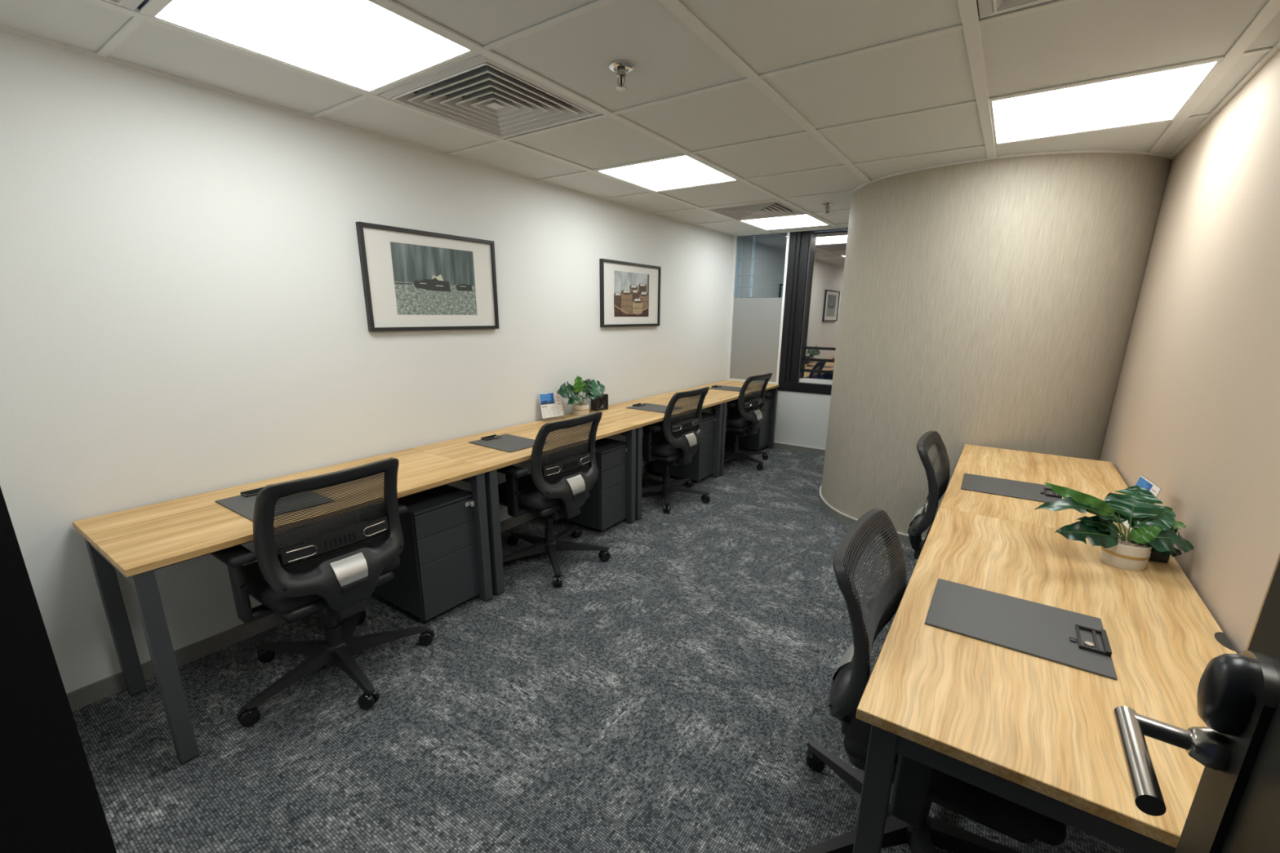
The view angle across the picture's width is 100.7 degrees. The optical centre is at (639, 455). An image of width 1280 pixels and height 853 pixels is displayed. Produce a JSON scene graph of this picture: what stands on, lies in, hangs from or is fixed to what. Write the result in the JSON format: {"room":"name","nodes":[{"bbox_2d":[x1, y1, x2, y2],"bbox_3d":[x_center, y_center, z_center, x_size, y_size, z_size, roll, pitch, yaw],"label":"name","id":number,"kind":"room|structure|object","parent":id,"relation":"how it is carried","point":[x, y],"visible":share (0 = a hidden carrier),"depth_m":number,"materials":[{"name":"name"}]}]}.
{"room":"office","nodes":[
{"label":"office","id":0,"kind":"room"},
{"bbox_2d":[0,30,743,693],"bbox_3d":[-0.681,-0.729,3.968,0.120,2.553,6.457,11,18,33],"label":"wall","id":1,"kind":"structure","parent":0,"point":[183,313],"depth_m":2.27,"materials":[{"name":"white paint"}]},
{"bbox_2d":[66,462,652,711],"bbox_3d":[-0.623,0.377,4.246,0.012,0.075,5.807,11,18,33],"label":"baseboard","id":2,"kind":"structure","parent":1,"relation":"attached to","point":[77,699],"depth_m":2.36,"materials":[{"name":"grey"}]},
{"bbox_2d":[355,221,499,331],"bbox_3d":[-1.161,-0.988,3.031,0.030,0.530,0.852,11,18,33],"label":"framed picture","id":3,"kind":"object","parent":1,"relation":"attached to","point":[413,279],"visible":1,"depth_m":2.97,"materials":[{"name":"white"}]},
{"bbox_2d":[394,281,477,315],"bbox_3d":[-1.160,-0.897,3.057,0.001,0.172,0.530,11,18,33],"label":"print","id":4,"kind":"object","parent":3,"relation":"attached to","point":[411,298],"depth_m":3.04},
{"bbox_2d":[599,258,661,327],"bbox_3d":[-0.066,-1.380,4.574,0.030,0.524,0.860,11,18,33],"label":"framed picture","id":5,"kind":"object","parent":1,"relation":"attached to","point":[630,292],"visible":1,"depth_m":4.53,"materials":[{"name":"white"}]},
{"bbox_2d":[638,283,646,288],"bbox_3d":[0.024,-1.494,4.674,0.001,0.040,0.124,11,18,33],"label":"print","id":6,"kind":"object","parent":5,"relation":"attached to","point":[640,285],"depth_m":4.67,"materials":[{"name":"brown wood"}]},
{"bbox_2d":[638,285,646,297],"bbox_3d":[0.023,-1.436,4.690,0.001,0.120,0.124,11,18,33],"label":"print","id":7,"kind":"object","parent":5,"relation":"attached to","point":[642,289],"depth_m":4.68,"materials":[{"name":"brown paper"}]},
{"bbox_2d":[639,293,648,310],"bbox_3d":[0.034,-1.363,4.726,0.001,0.140,0.136,11,18,33],"label":"print","id":8,"kind":"object","parent":5,"relation":"attached to","point":[643,298],"depth_m":4.72,"materials":[{"name":"brown paper"}]},
{"bbox_2d":[640,291,648,296],"bbox_3d":[0.035,-1.430,4.708,0.001,0.040,0.136,11,18,33],"label":"print","id":9,"kind":"object","parent":5,"relation":"attached to","point":[642,293],"depth_m":4.71,"materials":[{"name":"white paper"}]},
{"bbox_2d":[647,274,648,302],"bbox_3d":[0.074,-1.491,4.752,0.001,0.245,0.020,11,18,33],"label":"print","id":10,"kind":"object","parent":5,"relation":"attached to","point":[647,274],"depth_m":4.75,"materials":[{"name":"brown paper"}]},
{"bbox_2d":[71,445,1131,852],"bbox_3d":[0.456,0.835,2.951,3.544,0.120,7.475,11,18,33],"label":"floor","id":11,"kind":"structure","parent":0,"point":[670,695],"depth_m":2.03,"materials":[{"name":"carpet"}]},
{"bbox_2d":[71,448,493,764],"bbox_3d":[-1.442,0.511,2.425,0.660,0.740,1.375,11,18,33],"label":"desk","id":12,"kind":"object","parent":11,"relation":"on","point":[138,542],"visible":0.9,"depth_m":1.97,"materials":[{"name":"brown wood"}]},
{"bbox_2d":[214,486,332,521],"bbox_3d":[-1.505,0.183,2.184,0.376,0.018,0.290,11,18,33],"label":"desk pad","id":13,"kind":"object","parent":12,"relation":"on","point":[243,504],"visible":0.3,"depth_m":2.15,"materials":[{"name":"black"}]},
{"bbox_2d":[210,457,435,727],"bbox_3d":[-1.302,0.478,2.172,0.715,0.938,0.756,11,18,33],"label":"office chair","id":14,"kind":"object","parent":11,"relation":"on","point":[330,575],"visible":1,"depth_m":2.03,"materials":[{"name":"black plastic"}]},
{"bbox_2d":[359,484,479,621],"bbox_3d":[-1.142,0.486,2.799,0.526,0.599,0.355,11,18,33],"label":"drawer pedestal","id":15,"kind":"object","parent":11,"relation":"on","point":[437,571],"visible":0.81,"depth_m":2.63,"materials":[{"name":"paint"}]},
{"bbox_2d":[411,414,637,595],"bbox_3d":[-0.671,0.229,3.510,0.660,0.740,1.343,11,18,33],"label":"desk","id":16,"kind":"object","parent":11,"relation":"on","point":[459,449],"visible":0.6,"depth_m":3.04,"materials":[{"name":"brown wood"}]},
{"bbox_2d":[468,433,534,452],"bbox_3d":[-0.796,-0.081,3.198,0.376,0.018,0.290,11,18,35],"label":"clipboard","id":17,"kind":"object","parent":16,"relation":"on","point":[504,442],"visible":0.92,"depth_m":3.18,"materials":[{"name":"black plastic"}]},
{"bbox_2d":[538,391,563,417],"bbox_3d":[-0.649,-0.359,3.894,0.188,0.200,0.105,-12,20,-40],"label":"card holder","id":18,"kind":"object","parent":16,"relation":"on","point":[551,405],"visible":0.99,"depth_m":3.89,"materials":[{"name":"paper"}]},
{"bbox_2d":[539,392,555,404],"bbox_3d":[-0.676,-0.407,3.869,0.120,0.080,0.018,-12,20,-40],"label":"print","id":19,"kind":"object","parent":18,"relation":"on","point":[548,398],"depth_m":3.87},
{"bbox_2d":[497,411,610,586],"bbox_3d":[-0.577,0.194,3.260,0.715,0.938,0.753,11,18,33],"label":"office chair","id":20,"kind":"object","parent":11,"relation":"on","point":[548,493],"visible":0.9,"depth_m":3.08,"materials":[{"name":"black plastic"}]},
{"bbox_2d":[547,438,626,531],"bbox_3d":[-0.358,0.199,3.902,0.526,0.599,0.355,11,18,33],"label":"drawer pedestal","id":21,"kind":"object","parent":11,"relation":"on","point":[605,507],"visible":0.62,"depth_m":3.73,"materials":[{"name":"paint"}]},
{"bbox_2d":[568,393,724,520],"bbox_3d":[0.107,-0.056,4.604,0.660,0.740,1.399,11,18,33],"label":"desk","id":22,"kind":"object","parent":11,"relation":"on","point":[619,412],"visible":0.49,"depth_m":4.25,"materials":[{"name":"brown wood"}]},
{"bbox_2d":[556,375,605,415],"bbox_3d":[-0.446,-0.467,4.093,0.146,0.308,0.579,11,18,33],"label":"potted plant","id":23,"kind":"object","parent":22,"relation":"on","point":[590,388],"visible":1,"depth_m":4.06,"materials":[{"name":"green plant"}]},
{"bbox_2d":[591,393,608,411],"bbox_3d":[-0.330,-0.431,4.315,0.071,0.125,0.132,13,19,39],"label":"block","id":24,"kind":"object","parent":22,"relation":"on","point":[601,403],"visible":0.84,"depth_m":4.29,"materials":[{"name":"black"}]},
{"bbox_2d":[626,403,679,413],"bbox_3d":[0.120,-0.401,4.426,0.376,0.018,0.290,11,18,33],"label":"clipboard","id":25,"kind":"object","parent":22,"relation":"on","point":[644,406],"visible":0.85,"depth_m":4.42,"materials":[{"name":"black leather"}]},
{"bbox_2d":[641,386,710,513],"bbox_3d":[0.242,-0.102,4.397,0.733,0.938,0.734,11,18,35],"label":"office chair","id":26,"kind":"object","parent":11,"relation":"on","point":[667,449],"visible":0.89,"depth_m":4.20,"materials":[{"name":"black plastic"}]},
{"bbox_2d":[652,412,715,482],"bbox_3d":[0.436,-0.092,5.019,0.526,0.599,0.355,11,18,33],"label":"drawer pedestal","id":27,"kind":"object","parent":11,"relation":"on","point":[700,467],"visible":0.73,"depth_m":4.87,"materials":[{"name":"paint"}]},
{"bbox_2d":[666,380,778,475],"bbox_3d":[0.903,-0.348,5.723,0.660,0.740,1.405,11,18,33],"label":"desk","id":28,"kind":"object","parent":11,"relation":"on","point":[728,396],"visible":0.52,"depth_m":5.57,"materials":[{"name":"brown wood"}]},
{"bbox_2d":[709,385,750,391],"bbox_3d":[0.952,-0.713,5.622,0.376,0.018,0.290,11,18,33],"label":"clipboard","id":29,"kind":"object","parent":28,"relation":"on","point":[714,387],"visible":0.72,"depth_m":5.62,"materials":[{"name":"black"}]},
{"bbox_2d":[724,373,772,470],"bbox_3d":[0.987,-0.371,5.429,0.724,0.938,0.741,12,19,37],"label":"office chair","id":30,"kind":"object","parent":11,"relation":"on","point":[742,424],"visible":0.86,"depth_m":5.30,"materials":[{"name":"black plastic"}]},
{"bbox_2d":[724,394,772,451],"bbox_3d":[1.233,-0.383,6.139,0.526,0.599,0.355,11,18,33],"label":"drawer pedestal","id":31,"kind":"object","parent":11,"relation":"on","point":[758,441],"visible":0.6,"depth_m":6.00,"materials":[{"name":"paint"}]},
{"bbox_2d":[866,431,950,610],"bbox_3d":[1.540,0.409,2.534,0.737,0.938,0.713,11,18,33],"label":"office chair","id":32,"kind":"object","parent":11,"relation":"on","point":[938,482],"visible":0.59,"depth_m":2.55,"materials":[{"name":"black plastic"}]},
{"bbox_2d":[791,508,1066,852],"bbox_3d":[0.817,0.693,1.447,0.721,0.938,0.733,11,18,33],"label":"office chair","id":33,"kind":"object","parent":11,"relation":"on","point":[917,785],"visible":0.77,"depth_m":1.33,"materials":[{"name":"black plastic"}]},
{"bbox_2d":[939,444,1130,535],"bbox_3d":[1.912,0.484,2.649,0.696,0.740,1.372,11,18,33],"label":"desk","id":34,"kind":"object","parent":11,"relation":"on","point":[1096,478],"visible":0.35,"depth_m":2.58,"materials":[{"name":"brown wood"}]},
{"bbox_2d":[960,473,1062,502],"bbox_3d":[1.704,0.146,2.441,0.376,0.018,0.290,10,18,32],"label":"clipboard","id":35,"kind":"object","parent":34,"relation":"on","point":[984,484],"visible":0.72,"depth_m":2.42,"materials":[{"name":"black plastic"}]},
{"bbox_2d":[1122,475,1160,530],"bbox_3d":[1.817,0.187,1.942,0.105,0.200,0.188,8,17,25],"label":"card holder","id":36,"kind":"object","parent":34,"relation":"on","point":[1143,482],"visible":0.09,"depth_m":1.92,"materials":[{"name":"paper"}]},
{"bbox_2d":[1135,476,1152,490],"bbox_3d":[1.839,0.131,1.948,0.018,0.080,0.120,8,17,25],"label":"print","id":37,"kind":"object","parent":36,"relation":"on","point":[1143,482],"depth_m":1.94},
{"bbox_2d":[852,507,1236,852],"bbox_3d":[1.121,0.774,1.537,0.697,0.740,1.414,11,18,33],"label":"desk","id":38,"kind":"object","parent":11,"relation":"on","point":[1037,735],"visible":0.81,"depth_m":1.13,"materials":[{"name":"brown wood"}]},
{"bbox_2d":[924,578,1117,680],"bbox_3d":[0.967,0.425,1.371,0.376,0.018,0.290,11,18,33],"label":"clipboard","id":39,"kind":"object","parent":38,"relation":"on","point":[1075,640],"visible":1,"depth_m":1.35,"materials":[{"name":"black"}]},
{"bbox_2d":[1034,482,1193,571],"bbox_3d":[1.504,0.227,1.689,0.471,0.245,0.211,3,15,10],"label":"potted plant","id":40,"kind":"object","parent":38,"relation":"on","point":[1155,524],"visible":1,"depth_m":1.67,"materials":[{"name":"green plant"}]},
{"bbox_2d":[1134,528,1177,563],"bbox_3d":[1.706,0.271,1.765,0.071,0.125,0.132,9,17,29],"label":"block","id":41,"kind":"object","parent":38,"relation":"on","point":[1156,557],"visible":0.08,"depth_m":1.72,"materials":[{"name":"black plastic"}]},
{"bbox_2d":[0,0,1279,236],"bbox_3d":[0.744,-1.667,2.679,3.544,0.168,6.507,11,18,33],"label":"ceiling","id":42,"kind":"structure","parent":0,"point":[806,104],"depth_m":1.94,"materials":[{"name":"grey"}]},
{"bbox_2d":[104,0,143,9],"bbox_3d":[-1.412,-1.215,1.118,0.660,0.064,0.660,11,18,33],"label":"ceiling vent","id":43,"kind":"object","parent":42,"relation":"in","point":[130,4],"visible":1,"depth_m":1.52,"materials":[{"name":"white metal"}]},
{"bbox_2d":[149,0,474,93],"bbox_3d":[-1.013,-1.348,1.683,0.644,0.022,0.681,11,18,33],"label":"recessed light","id":44,"kind":"object","parent":42,"relation":"in","point":[367,46],"visible":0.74,"depth_m":1.69,"materials":[{"name":"white paint"}]},
{"bbox_2d":[377,53,601,138],"bbox_3d":[-0.613,-1.508,2.241,0.660,0.064,0.660,11,18,33],"label":"ceiling vent","id":45,"kind":"object","parent":42,"relation":"in","point":[478,92],"visible":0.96,"depth_m":2.21,"materials":[{"name":"white metal"}]},
{"bbox_2d":[608,60,633,90],"bbox_3d":[-0.067,-1.351,1.898,0.088,0.073,0.088,11,18,33],"label":"sprinkler","id":46,"kind":"object","parent":42,"relation":"attached to","point":[620,68],"visible":1,"depth_m":1.88,"materials":[{"name":"silver metal"}]},
{"bbox_2d":[596,155,737,191],"bbox_3d":[0.185,-1.787,3.368,0.644,0.022,0.680,11,18,33],"label":"recessed light","id":47,"kind":"object","parent":42,"relation":"in","point":[681,171],"visible":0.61,"depth_m":3.34,"materials":[{"name":"white paint"}]},
{"bbox_2d":[704,200,804,220],"bbox_3d":[0.984,-2.093,4.488,0.660,0.064,0.660,11,18,33],"label":"ceiling vent","id":48,"kind":"object","parent":42,"relation":"in","point":[776,207],"visible":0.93,"depth_m":4.47,"materials":[{"name":"white metal"}]},
{"bbox_2d":[739,214,828,230],"bbox_3d":[1.383,-2.226,5.053,0.644,0.022,0.680,11,18,33],"label":"recessed light","id":49,"kind":"object","parent":42,"relation":"in","point":[800,220],"visible":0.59,"depth_m":5.05,"materials":[{"name":"white paint"}]},
{"bbox_2d":[822,201,834,213],"bbox_3d":[1.475,-1.944,4.170,0.088,0.073,0.088,11,18,33],"label":"sprinkler","id":50,"kind":"object","parent":42,"relation":"attached to","point":[827,203],"visible":1,"depth_m":4.15,"materials":[{"name":"silver metal"}]},
{"bbox_2d":[977,0,1053,18],"bbox_3d":[1.088,-1.190,1.115,0.660,0.064,0.660,11,18,33],"label":"ceiling vent","id":51,"kind":"object","parent":42,"relation":"in","point":[987,8],"visible":1,"depth_m":1.49,"materials":[{"name":"white metal"}]},
{"bbox_2d":[989,59,1222,144],"bbox_3d":[1.886,-1.469,2.242,0.666,0.022,0.680,11,18,33],"label":"recessed light","id":52,"kind":"object","parent":42,"relation":"in","point":[1159,95],"visible":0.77,"depth_m":2.19,"materials":[{"name":"white paint"}]},
{"bbox_2d":[724,236,831,448],"bbox_3d":[1.770,-1.230,5.931,1.620,2.353,0.260,11,18,33],"label":"wall","id":53,"kind":"structure","parent":0,"point":[802,419],"depth_m":5.96,"materials":[{"name":"white paint"}]},
{"bbox_2d":[726,231,790,384],"bbox_3d":[1.347,-1.645,6.034,0.644,1.611,0.142,11,18,33],"label":"window","id":54,"kind":"structure","parent":53,"relation":"in","point":[756,324],"depth_m":6.06,"materials":[{"name":"white"}]},
{"bbox_2d":[766,441,825,455],"bbox_3d":[1.672,-0.100,6.123,1.573,0.069,0.014,11,18,33],"label":"baseboard","id":55,"kind":"structure","parent":53,"relation":"attached to","point":[776,445],"depth_m":6.02,"materials":[{"name":"grey"}]},
{"bbox_2d":[777,231,835,395],"bbox_3d":[2.029,-1.497,5.639,0.956,1.681,0.211,11,18,33],"label":"window","id":56,"kind":"structure","parent":53,"relation":"in","point":[802,244],"depth_m":5.78,"materials":[{"name":"paint"}]},
{"bbox_2d":[821,152,1172,538],"bbox_3d":[2.476,-0.732,4.096,1.749,2.353,2.072,11,18,33],"label":"wall","id":57,"kind":"structure","parent":0,"point":[993,303],"depth_m":3.16,"materials":[{"name":"beige paint"}]},
{"bbox_2d":[818,484,924,546],"bbox_3d":[2.022,0.354,4.438,1.228,0.070,2.391,-3,15,-13],"label":"baseboard","id":58,"kind":"structure","parent":57,"relation":"attached to","point":[847,520],"depth_m":3.98,"materials":[{"name":"grey"}]},
{"bbox_2d":[1099,49,1279,654],"bbox_3d":[2.173,-0.195,2.078,0.120,2.553,6.457,11,18,33],"label":"wall","id":59,"kind":"structure","parent":0,"point":[1195,413],"depth_m":1.76,"materials":[{"name":"beige paint"}]},
{"bbox_3d":[-0.968,0.118,0.599,3.344,2.453,0.268,11,18,33],"label":"wall","id":60,"kind":"structure","parent":0,"visible":0},
{"bbox_2d":[0,486,116,852],"bbox_3d":[-0.245,0.377,0.147,1.203,2.200,0.300,11,18,33],"label":"trim","id":61,"kind":"structure","parent":60,"relation":"attached to","point":[50,802],"depth_m":0.54,"materials":[{"name":"black"}]},
{"bbox_2d":[1113,559,1279,852],"bbox_3d":[0.340,0.401,0.211,0.134,2.108,0.995,11,18,33],"label":"door","id":62,"kind":"structure","parent":60,"relation":"in","point":[1235,807],"depth_m":0.52,"materials":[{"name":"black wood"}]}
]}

